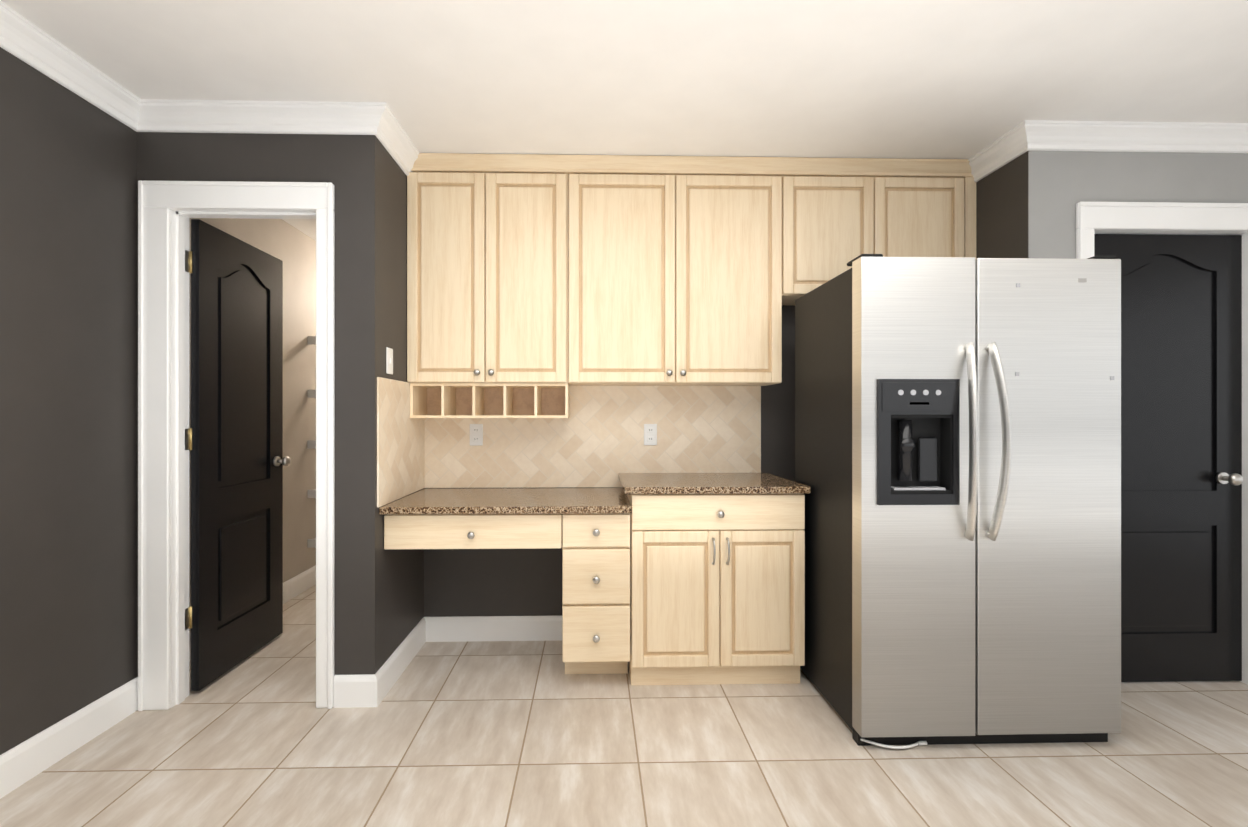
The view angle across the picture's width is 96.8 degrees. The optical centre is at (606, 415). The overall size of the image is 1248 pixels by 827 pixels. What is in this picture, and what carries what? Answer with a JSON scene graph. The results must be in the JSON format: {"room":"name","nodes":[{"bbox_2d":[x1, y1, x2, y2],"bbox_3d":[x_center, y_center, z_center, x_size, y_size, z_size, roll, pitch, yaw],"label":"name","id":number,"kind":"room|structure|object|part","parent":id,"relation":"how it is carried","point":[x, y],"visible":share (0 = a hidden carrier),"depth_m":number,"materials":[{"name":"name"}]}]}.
{"room":"kitchen","nodes":[
{"label":"kitchen","id":0,"kind":"room"},
{"bbox_2d":[0,47,136,754],"bbox_3d":[-1.917,-0.031,-0.698,0.120,2.460,5.943,0,0,-1],"label":"wall","id":1,"kind":"structure","parent":0,"point":[68,402],"depth_m":1.96,"materials":[{"name":"paint"}]},
{"bbox_2d":[0,677,137,798],"bbox_3d":[-1.911,1.136,1.991,0.023,0.128,0.567,0,0,-1],"label":"baseboard","id":2,"kind":"structure","parent":1,"relation":"attached to","point":[30,758],"depth_m":1.95,"materials":[{"name":"white wood"}]},
{"bbox_2d":[0,1,143,131],"bbox_3d":[-1.820,-1.214,-0.695,0.074,0.094,5.943,0,0,-1],"label":"crown molding","id":3,"kind":"structure","parent":1,"relation":"attached to","point":[22,38],"depth_m":1.93,"materials":[{"name":"white wood"}]},
{"bbox_2d":[189,218,315,632],"bbox_3d":[-2.157,-0.030,4.208,0.120,2.460,3.877,0,0,-1],"label":"wall","id":4,"kind":"structure","parent":0,"point":[292,248],"depth_m":3.71,"materials":[{"name":"beige paint"}]},
{"bbox_2d":[189,565,315,660],"bbox_3d":[-2.089,1.136,4.202,0.016,0.128,3.652,0,0,-1],"label":"baseboard","id":5,"kind":"structure","parent":4,"relation":"attached to","point":[298,584],"depth_m":3.69,"materials":[{"name":"white wood"}]},
{"bbox_2d":[307,336,315,547],"bbox_3d":[-1.952,0.181,4.799,0.316,1.475,1.866,0,0,-1],"label":"shelf","id":6,"kind":"object","parent":4,"relation":"attached to","point":[311,444],"depth_m":3.86,"materials":[{"name":"white plastic"}]},
{"bbox_2d":[137,132,383,676],"bbox_3d":[-1.507,-0.030,2.335,1.088,2.460,0.100,0,0,-1],"label":"wall","id":7,"kind":"structure","parent":0,"point":[350,168],"depth_m":2.30,"materials":[{"name":"paint"}]},
{"bbox_2d":[138,180,333,710],"bbox_3d":[-1.516,0.121,2.321,0.779,2.157,0.129,0,0,-1],"label":"door frame","id":8,"kind":"structure","parent":7,"relation":"attached to","point":[167,210],"depth_m":2.27,"materials":[{"name":"white wood"}]},
{"bbox_2d":[185,219,290,690],"bbox_3d":[-1.777,0.168,2.681,0.185,2.028,0.681,0,0,-1],"label":"hall door","id":9,"kind":"structure","parent":7,"relation":"in","point":[239,461],"depth_m":2.61,"materials":[{"name":"black paint"}]},
{"bbox_3d":[-1.786,0.102,2.362,0.010,1.619,0.045,0,0,-1],"label":"hall door hinges","id":10,"kind":"part","parent":9,"relation":"part of","materials":[{"name":"gold metal"}]},
{"bbox_2d":[140,99,399,140],"bbox_3d":[-1.363,-1.213,2.252,0.952,0.094,0.074,0,0,-1],"label":"crown molding","id":11,"kind":"structure","parent":7,"relation":"attached to","point":[377,119],"depth_m":2.25,"materials":[{"name":"white wood"}]},
{"bbox_2d":[334,616,561,707],"bbox_3d":[-0.667,1.136,2.627,0.931,0.128,0.676,0,0,-1],"label":"baseboard","id":12,"kind":"structure","parent":7,"relation":"attached to","point":[365,690],"depth_m":2.94,"materials":[{"name":"white wood"}]},
{"bbox_2d":[384,147,423,662],"bbox_3d":[-1.069,-0.030,4.225,0.120,2.460,3.657,0,0,-1],"label":"wall","id":13,"kind":"structure","parent":0,"point":[403,592],"depth_m":2.56,"materials":[{"name":"paint"}]},
{"bbox_2d":[386,347,392,373],"bbox_3d":[-0.960,-0.244,2.455,0.012,0.115,0.070,0,0,-1],"label":"light switch","id":14,"kind":"object","parent":13,"relation":"attached to","point":[389,360],"visible":1,"depth_m":2.44,"materials":[{"name":"white plastic"}]},
{"bbox_2d":[380,124,418,175],"bbox_3d":[-0.931,-1.213,2.521,0.074,0.094,0.390,0,0,-1],"label":"crown molding","id":15,"kind":"structure","parent":13,"relation":"attached to","point":[404,152],"depth_m":2.53,"materials":[{"name":"white wood"}]},
{"bbox_2d":[424,305,794,616],"bbox_3d":[0.488,-0.030,3.054,2.937,2.460,0.120,0,0,-1],"label":"wall","id":16,"kind":"structure","parent":0,"point":[492,582],"depth_m":2.97,"materials":[{"name":"paint"}]},
{"bbox_2d":[407,153,582,388],"bbox_3d":[-0.556,-0.711,2.830,0.834,1.094,0.270,0,0,-1],"label":"upper cabinet","id":17,"kind":"object","parent":16,"relation":"attached to","point":[538,285],"depth_m":2.70,"materials":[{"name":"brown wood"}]},
{"bbox_2d":[377,377,760,506],"bbox_3d":[-0.065,0.110,2.660,1.812,0.546,0.640,0,0,-1],"label":"tile backsplash","id":18,"kind":"structure","parent":16,"relation":"attached to","point":[596,439],"depth_m":2.97,"materials":[{"name":"tile"}]},
{"bbox_2d":[470,424,482,445],"bbox_3d":[-0.696,0.100,2.952,0.070,0.115,0.010,0,0,-1],"label":"electrical outlet","id":19,"kind":"object","parent":18,"relation":"attached to","point":[476,434],"visible":1,"depth_m":2.95,"materials":[{"name":"white plastic"}]},
{"bbox_2d":[644,424,656,444],"bbox_3d":[0.235,0.100,2.974,0.070,0.115,0.010,0,0,-1],"label":"electrical outlet","id":20,"kind":"object","parent":18,"relation":"attached to","point":[650,434],"visible":1,"depth_m":2.97,"materials":[{"name":"white plastic"}]},
{"bbox_2d":[583,155,798,385],"bbox_3d":[0.333,-0.710,2.852,1.172,1.094,0.270,0,0,-1],"label":"upper cabinet","id":21,"kind":"object","parent":16,"relation":"attached to","point":[691,264],"depth_m":2.72,"materials":[{"name":"beige wood"}]},
{"bbox_2d":[799,157,890,297],"bbox_3d":[1.120,-0.929,2.872,0.510,0.657,0.270,0,0,-1],"label":"upper cabinet","id":22,"kind":"object","parent":16,"relation":"attached to","point":[845,203],"depth_m":2.74,"materials":[{"name":"beige wood"}]},
{"bbox_2d":[891,158,975,258],"bbox_3d":[1.554,-0.929,2.882,0.570,0.657,0.270,0,0,-1],"label":"upper cabinet","id":23,"kind":"object","parent":16,"relation":"attached to","point":[933,201],"depth_m":2.75,"materials":[{"name":"beige wood"}]},
{"bbox_2d":[0,584,1247,826],"bbox_3d":[0.514,1.250,2.141,10.000,0.100,11.500,0,0,-1],"label":"floor","id":24,"kind":"structure","parent":0,"point":[488,734],"depth_m":1.92,"materials":[{"name":"tile"}]},
{"bbox_2d":[559,509,646,684],"bbox_3d":[-0.024,0.809,2.688,0.353,0.783,0.561,0,0,-1],"label":"base cabinet","id":25,"kind":"object","parent":24,"relation":"on","point":[604,555],"depth_m":2.41,"materials":[{"name":"beige wood"}]},
{"bbox_2d":[379,489,630,516],"bbox_3d":[-0.434,0.400,2.654,1.069,0.031,0.613,0,0,-1],"label":"countertop","id":26,"kind":"structure","parent":25,"relation":"on","point":[424,502],"depth_m":2.46,"materials":[{"name":"brown stone"}]},
{"bbox_2d":[627,493,809,684],"bbox_3d":[0.483,0.769,2.700,0.763,0.862,0.561,0,0,-1],"label":"base cabinet","id":27,"kind":"object","parent":24,"relation":"on","point":[683,578],"depth_m":2.42,"materials":[{"name":"beige wood"}]},
{"bbox_2d":[619,473,809,496],"bbox_3d":[0.473,0.322,2.686,0.807,0.031,0.593,0,0,-1],"label":"countertop","id":28,"kind":"structure","parent":27,"relation":"on","point":[633,484],"depth_m":2.48,"materials":[{"name":"brown stone"}]},
{"bbox_2d":[795,254,1120,748],"bbox_3d":[1.373,0.309,2.279,0.949,1.781,0.756,0,0,-1],"label":"refrigerator","id":29,"kind":"object","parent":24,"relation":"on","point":[958,445],"visible":1,"depth_m":1.99,"materials":[{"name":"silver metal"}]},
{"bbox_2d":[0,0,1247,240],"bbox_3d":[0.514,-1.300,2.142,10.000,0.080,11.500,0,0,-1],"label":"ceiling","id":30,"kind":"structure","parent":0,"point":[866,78],"depth_m":1.99,"materials":[{"name":"paint"}]},
{"bbox_2d":[976,151,1027,258],"bbox_3d":[1.905,-0.030,2.733,0.120,2.460,0.592,0,0,-1],"label":"wall","id":31,"kind":"structure","parent":0,"point":[1002,212],"depth_m":2.58,"materials":[{"name":"paint"}]},
{"bbox_2d":[1028,151,1247,258],"bbox_3d":[3.679,-0.030,2.539,3.653,2.460,0.120,0,0,-1],"label":"wall","id":32,"kind":"structure","parent":0,"point":[1061,184],"depth_m":2.44,"materials":[{"name":"grey paint"}]},
{"bbox_2d":[968,120,1247,181],"bbox_3d":[3.639,-1.213,2.616,3.729,0.094,0.424,0,0,-1],"label":"crown molding","id":33,"kind":"structure","parent":32,"relation":"attached to","point":[1021,138],"depth_m":2.42,"materials":[{"name":"white wood"}]},
{"bbox_2d":[1076,202,1247,684],"bbox_3d":[2.519,0.132,2.497,0.916,2.135,0.149,0,0,-1],"label":"door frame","id":34,"kind":"structure","parent":32,"relation":"attached to","point":[1159,218],"depth_m":2.43,"materials":[{"name":"white wood"}]},
{"bbox_2d":[1094,234,1242,681],"bbox_3d":[2.498,0.189,2.503,0.722,2.006,0.185,0,0,-1],"label":"door","id":35,"kind":"structure","parent":32,"relation":"in","point":[1181,458],"depth_m":2.49,"materials":[{"name":"black paint"}]}
]}

